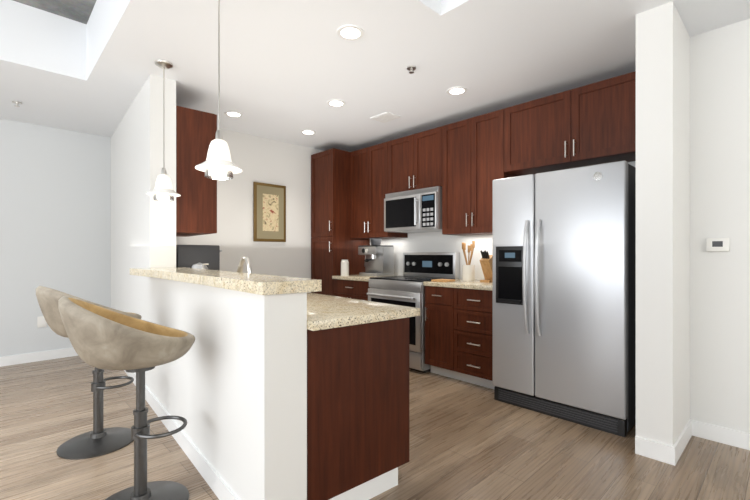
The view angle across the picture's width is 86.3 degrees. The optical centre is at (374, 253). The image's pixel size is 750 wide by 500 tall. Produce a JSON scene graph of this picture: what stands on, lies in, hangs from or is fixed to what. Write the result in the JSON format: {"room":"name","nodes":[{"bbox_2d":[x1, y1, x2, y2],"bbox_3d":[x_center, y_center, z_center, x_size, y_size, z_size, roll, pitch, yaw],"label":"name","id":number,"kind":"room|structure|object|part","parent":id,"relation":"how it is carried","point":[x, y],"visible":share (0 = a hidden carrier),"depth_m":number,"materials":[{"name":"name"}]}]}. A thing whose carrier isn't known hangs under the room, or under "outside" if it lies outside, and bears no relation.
{"room":"kitchen","nodes":[
{"label":"kitchen","id":0,"kind":"room"},
{"bbox_2d":[13,0,95,23],"bbox_3d":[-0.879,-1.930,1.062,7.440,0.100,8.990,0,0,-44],"label":"skylight","id":1,"kind":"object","parent":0,"point":[78,10],"depth_m":3.05,"materials":[{"name":"grey glass"}]},
{"bbox_2d":[0,119,110,356],"bbox_3d":[-3.946,-0.350,4.265,7.200,3.060,0.120,0,0,-44],"label":"wall","id":2,"kind":"structure","parent":0,"point":[55,208],"depth_m":4.47,"materials":[{"name":"white paint"}]},
{"bbox_2d":[0,348,78,366],"bbox_3d":[-4.861,1.130,3.298,4.540,0.100,0.012,0,0,-44],"label":"baseboard","id":3,"kind":"structure","parent":2,"relation":"attached to","point":[67,352],"depth_m":4.39,"materials":[{"name":"white wood"}]},
{"bbox_2d":[37,316,46,327],"bbox_3d":[-3.685,0.750,4.426,0.080,0.120,0.006,0,0,-44],"label":"electrical outlet plate","id":4,"kind":"object","parent":2,"relation":"attached to","point":[41,321],"visible":0.83,"depth_m":4.42,"materials":[{"name":"white plastic"}]},
{"bbox_2d":[176,127,322,292],"bbox_3d":[-1.400,-0.350,4.896,2.650,3.060,0.152,0,0,-44],"label":"wall","id":5,"kind":"structure","parent":0,"point":[254,158],"depth_m":4.87,"materials":[{"name":"white paint"}]},
{"bbox_3d":[-1.289,-0.505,4.917,0.435,0.710,0.029,0,0,-44],"label":"picture frame","id":6,"kind":"part","parent":5,"relation":"part of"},
{"bbox_2d":[0,356,749,499],"bbox_3d":[-0.877,1.230,1.147,7.320,0.100,8.870,0,0,-44],"label":"floor","id":7,"kind":"structure","parent":0,"point":[469,441],"depth_m":2.34,"materials":[{"name":"brown wood"}]},
{"bbox_2d":[36,286,141,459],"bbox_3d":[-1.748,0.680,2.470,0.512,1.000,0.533,0,0,34],"label":"bar stool","id":8,"kind":"object","parent":7,"relation":"on","point":[99,440],"visible":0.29,"depth_m":2.42,"materials":[{"name":"grey"}]},
{"bbox_2d":[58,296,194,499],"bbox_3d":[-1.119,0.680,1.843,0.533,1.000,0.512,0,0,-36],"label":"bar stool","id":9,"kind":"object","parent":7,"relation":"on","point":[99,337],"visible":1,"depth_m":1.74,"materials":[{"name":"grey"}]},
{"bbox_3d":[-1.121,0.335,1.841,0.554,0.330,0.527,0,0,-36],"label":"seat","id":10,"kind":"part","parent":9,"relation":"part of","materials":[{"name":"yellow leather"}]},
{"bbox_2d":[111,75,306,499],"bbox_3d":[-1.784,-0.350,3.317,0.190,3.060,4.420,0,0,-40],"label":"half-wall","id":11,"kind":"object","parent":7,"relation":"on","point":[230,386],"visible":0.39,"depth_m":2.06,"materials":[{"name":"white paint"}]},
{"bbox_2d":[124,370,238,499],"bbox_3d":[-1.756,1.130,3.274,0.202,0.100,4.342,0,0,-40],"label":"baseboard","id":12,"kind":"structure","parent":11,"relation":"attached to","point":[217,484],"depth_m":2.24,"materials":[{"name":"white wood"}]},
{"bbox_2d":[176,106,216,236],"bbox_3d":[-1.796,-0.700,3.738,0.327,1.040,0.900,0,0,-40],"label":"upper cabinet","id":13,"kind":"object","parent":11,"relation":"attached to","point":[196,202],"visible":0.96,"depth_m":3.38,"materials":[{"name":"brown wood"}]},
{"bbox_2d":[130,267,321,294],"bbox_3d":[-1.057,0.135,2.392,0.390,0.049,2.108,0,0,-40],"label":"bar","id":14,"kind":"object","parent":11,"relation":"on","point":[261,284],"visible":0.95,"depth_m":1.87,"materials":[{"name":"stone"}]},
{"bbox_2d":[311,148,369,295],"bbox_3d":[-0.474,-0.070,5.361,0.662,2.500,0.480,0,0,-44],"label":"pantry cabinet","id":15,"kind":"object","parent":7,"relation":"on","point":[333,244],"visible":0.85,"depth_m":5.13,"materials":[{"name":"brown wood"}]},
{"bbox_2d":[333,279,369,300],"bbox_3d":[-0.073,0.745,4.942,0.662,0.870,0.680,0,0,-44],"label":"base cabinet","id":16,"kind":"object","parent":7,"relation":"on","point":[352,289],"visible":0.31,"depth_m":4.73,"materials":[{"name":"brown wood"}]},
{"bbox_2d":[332,274,399,281],"bbox_3d":[-0.065,0.290,4.945,0.647,0.040,0.682,0,0,-44],"label":"countertop","id":17,"kind":"structure","parent":16,"relation":"on","point":[358,277],"depth_m":4.79,"materials":[{"name":"stone"}]},
{"bbox_2d":[341,260,348,275],"bbox_3d":[-0.374,0.170,4.959,0.100,0.200,0.100,0,0,-44],"label":"canister","id":18,"kind":"object","parent":17,"relation":"on","point":[344,267],"visible":1,"depth_m":4.92,"materials":[{"name":"white ceramic"}]},
{"bbox_2d":[358,238,393,276],"bbox_3d":[-0.017,0.035,4.940,0.391,0.470,0.320,0,0,-44],"label":"espresso machine","id":19,"kind":"object","parent":17,"relation":"on","point":[379,260],"visible":1,"depth_m":4.89,"materials":[{"name":"silver metal"}]},
{"bbox_2d":[307,316,412,499],"bbox_3d":[-1.019,0.750,3.033,0.607,0.860,3.001,0,0,-40],"label":"base cabinet","id":20,"kind":"object","parent":7,"relation":"on","point":[357,399],"depth_m":1.86,"materials":[{"name":"brown wood"}]},
{"bbox_2d":[307,292,419,331],"bbox_3d":[-0.992,0.300,3.027,0.642,0.040,3.046,0,0,-40],"label":"countertop","id":21,"kind":"structure","parent":20,"relation":"on","point":[324,312],"depth_m":1.96,"materials":[{"name":"beige stone"}]},
{"bbox_2d":[176,245,221,269],"bbox_3d":[-1.698,0.100,3.749,0.398,0.359,0.470,0,0,-40],"label":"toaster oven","id":22,"kind":"object","parent":21,"relation":"on","point":[188,256],"visible":0.56,"depth_m":3.55,"materials":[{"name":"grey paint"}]},
{"bbox_2d":[191,262,207,268],"bbox_3d":[-1.448,0.174,3.299,0.160,0.210,0.160,0,0,-40],"label":"kettle","id":23,"kind":"object","parent":21,"relation":"on","point":[198,265],"visible":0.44,"depth_m":3.26,"materials":[{"name":"silver metal"}]},
{"bbox_2d":[367,252,459,372],"bbox_3d":[0.397,0.580,4.381,0.740,1.200,0.760,0,0,-44],"label":"range","id":24,"kind":"object","parent":7,"relation":"on","point":[407,288],"visible":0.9,"depth_m":4.24,"materials":[{"name":"silver metal"}]},
{"bbox_2d":[425,286,494,388],"bbox_3d":[0.978,0.745,3.845,0.662,0.870,0.800,0,0,-44],"label":"base cabinet","id":25,"kind":"object","parent":7,"relation":"on","point":[458,333],"visible":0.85,"depth_m":3.64,"materials":[{"name":"brown wood"}]},
{"bbox_2d":[423,279,492,290],"bbox_3d":[0.984,0.290,3.850,0.647,0.040,0.810,0,0,-44],"label":"countertop","id":26,"kind":"structure","parent":25,"relation":"on","point":[474,284],"depth_m":3.66,"materials":[{"name":"stone"}]},
{"bbox_2d":[431,279,454,281],"bbox_3d":[0.672,0.261,3.939,0.180,0.018,0.160,0,0,-44],"label":"cutting board","id":27,"kind":"object","parent":26,"relation":"on","point":[442,280],"visible":1,"depth_m":3.90,"materials":[{"name":"brown wood"}]},
{"bbox_2d":[462,241,474,280],"bbox_3d":[0.946,0.069,4.044,0.147,0.401,0.137,0,0,-44],"label":"utensil crock","id":28,"kind":"object","parent":26,"relation":"on","point":[468,271],"visible":1,"depth_m":4.00,"materials":[{"name":"white ceramic"}]},
{"bbox_2d":[480,250,492,282],"bbox_3d":[1.110,0.117,3.873,0.219,0.306,0.100,0,0,-44],"label":"knife block","id":29,"kind":"object","parent":26,"relation":"on","point":[486,261],"visible":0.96,"depth_m":3.82,"materials":[{"name":"brown wood"}]},
{"bbox_2d":[493,161,635,436],"bbox_3d":[1.524,0.290,3.134,0.844,1.780,0.945,0,0,-44],"label":"refrigerator","id":30,"kind":"object","parent":7,"relation":"on","point":[564,294],"visible":1,"depth_m":2.81,"materials":[{"name":"grey metal"}]},
{"bbox_2d":[0,0,749,151],"bbox_3d":[-0.879,-1.650,1.062,7.200,0.460,8.750,0,0,-44],"label":"ceiling","id":31,"kind":"structure","parent":0,"point":[289,69],"depth_m":3.00,"materials":[{"name":"white paint"}]},
{"bbox_2d":[12,101,21,106],"bbox_3d":[-3.299,-1.401,3.684,0.061,0.038,0.178,0,0,-44],"label":"sprinkler","id":32,"kind":"object","parent":31,"relation":"in","point":[16,102],"depth_m":3.73,"materials":[{"name":"white metal"}]},
{"bbox_2d":[146,60,180,201],"bbox_3d":[-1.575,-0.910,2.983,0.226,1.020,0.226,0,0,-44],"label":"pendant light","id":33,"kind":"object","parent":31,"relation":"hanging from","point":[163,189],"visible":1,"depth_m":2.96,"materials":[{"name":"white glass"}]},
{"bbox_2d":[195,0,241,179],"bbox_3d":[-0.796,-0.905,2.044,0.226,1.030,0.226,0,0,-44],"label":"pendant light","id":34,"kind":"object","parent":31,"relation":"hanging from","point":[218,161],"visible":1,"depth_m":2.02,"materials":[{"name":"white glass"}]},
{"bbox_2d":[224,111,242,116],"bbox_3d":[-1.398,-1.401,3.956,0.171,0.038,0.184,0,0,-44],"label":"recessed light","id":35,"kind":"object","parent":31,"relation":"in","point":[229,113],"depth_m":4.05,"materials":[{"name":"white"}]},
{"bbox_2d":[301,130,315,134],"bbox_3d":[-0.757,-1.401,4.541,0.168,0.038,0.172,0,0,-44],"label":"recessed light","id":36,"kind":"object","parent":31,"relation":"in","point":[308,132],"depth_m":4.67,"materials":[{"name":"white"}]},
{"bbox_2d":[327,99,345,106],"bbox_3d":[-0.355,-1.401,3.671,0.175,0.038,0.173,0,0,-44],"label":"recessed light","id":37,"kind":"object","parent":31,"relation":"in","point":[334,103],"depth_m":3.76,"materials":[{"name":"white"}]},
{"bbox_2d":[337,25,363,40],"bbox_3d":[-0.152,-1.401,2.500,0.175,0.038,0.173,0,0,-44],"label":"recessed light","id":38,"kind":"object","parent":31,"relation":"in","point":[350,32],"depth_m":2.56,"materials":[{"name":"white"}]},
{"bbox_2d":[370,112,400,122],"bbox_3d":[0.104,-1.401,4.052,0.206,0.038,0.255,0,0,-44],"label":"air vent","id":39,"kind":"object","parent":31,"relation":"in","point":[384,117],"depth_m":4.13,"materials":[{"name":"white metal"}]},
{"bbox_2d":[407,66,415,73],"bbox_3d":[0.272,-1.401,3.001,0.108,0.038,0.101,0,0,-44],"label":"sprinkler","id":40,"kind":"object","parent":31,"relation":"in","point":[411,68],"depth_m":3.04,"materials":[{"name":"white metal"}]},
{"bbox_2d":[447,86,466,94],"bbox_3d":[0.693,-1.401,3.392,0.173,0.038,0.173,0,0,-44],"label":"recessed light","id":41,"kind":"object","parent":31,"relation":"in","point":[458,90],"depth_m":3.47,"materials":[{"name":"white"}]},
{"bbox_2d":[370,161,635,279],"bbox_3d":[0.525,-0.350,4.888,0.120,3.060,5.405,0,0,-44],"label":"wall","id":42,"kind":"structure","parent":0,"point":[428,242],"depth_m":4.55,"materials":[{"name":"white paint"}]},
{"bbox_2d":[350,142,407,238],"bbox_3d":[0.028,-0.760,5.039,0.382,1.120,0.680,0,0,-44],"label":"upper cabinet","id":43,"kind":"object","parent":42,"relation":"attached to","point":[368,178],"visible":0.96,"depth_m":4.91,"materials":[{"name":"brown wood"}]},
{"bbox_2d":[388,126,441,193],"bbox_3d":[0.533,-1.010,4.512,0.382,0.620,0.780,0,0,-44],"label":"upper cabinet","id":44,"kind":"object","parent":42,"relation":"attached to","point":[414,161],"visible":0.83,"depth_m":4.37,"materials":[{"name":"brown wood"}]},
{"bbox_2d":[384,186,441,232],"bbox_3d":[0.499,-0.475,4.479,0.478,0.440,0.760,0,0,-44],"label":"microwave","id":45,"kind":"object","parent":44,"relation":"attached to","point":[416,211],"visible":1,"depth_m":4.30,"materials":[{"name":"silver metal"}]},
{"bbox_2d":[442,109,515,235],"bbox_3d":[1.042,-0.760,3.981,0.382,1.120,0.690,0,0,-44],"label":"upper cabinet","id":46,"kind":"object","parent":42,"relation":"attached to","point":[472,158],"visible":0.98,"depth_m":3.87,"materials":[{"name":"brown wood"}]},
{"bbox_2d":[504,71,635,175],"bbox_3d":[1.682,-1.030,3.312,0.382,0.580,1.162,0,0,-44],"label":"upper cabinet","id":47,"kind":"object","parent":42,"relation":"attached to","point":[590,124],"visible":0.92,"depth_m":3.20,"materials":[{"name":"brown wood"}]},
{"bbox_2d":[636,1,689,445],"bbox_3d":[1.949,-0.350,2.635,0.940,3.060,0.180,0,0,-44],"label":"wall","id":48,"kind":"structure","parent":0,"point":[662,226],"depth_m":2.32,"materials":[{"name":"white paint"}]},
{"bbox_2d":[670,419,693,465],"bbox_3d":[1.859,1.130,2.416,0.532,0.100,0.012,0,0,-44],"label":"baseboard","id":49,"kind":"structure","parent":48,"relation":"attached to","point":[677,449],"depth_m":2.36,"materials":[{"name":"white wood"}]},
{"bbox_2d":[690,19,749,432],"bbox_3d":[3.448,-0.350,1.547,0.520,3.060,3.465,0,0,-44],"label":"wall","id":50,"kind":"structure","parent":0,"point":[719,208],"depth_m":2.51,"materials":[{"name":"white paint"}]},
{"bbox_2d":[706,238,729,251],"bbox_3d":[2.148,-0.058,2.507,0.025,0.085,0.110,0,0,-44],"label":"thermostat","id":51,"kind":"object","parent":50,"relation":"attached to","point":[717,244],"visible":0.96,"depth_m":2.50,"materials":[{"name":"white plastic"}]},
{"bbox_2d":[694,420,749,449],"bbox_3d":[3.245,1.130,1.374,0.012,0.100,3.435,0,0,-44],"label":"baseboard","id":52,"kind":"structure","parent":50,"relation":"attached to","point":[716,433],"depth_m":2.49,"materials":[{"name":"white wood"}]}
]}

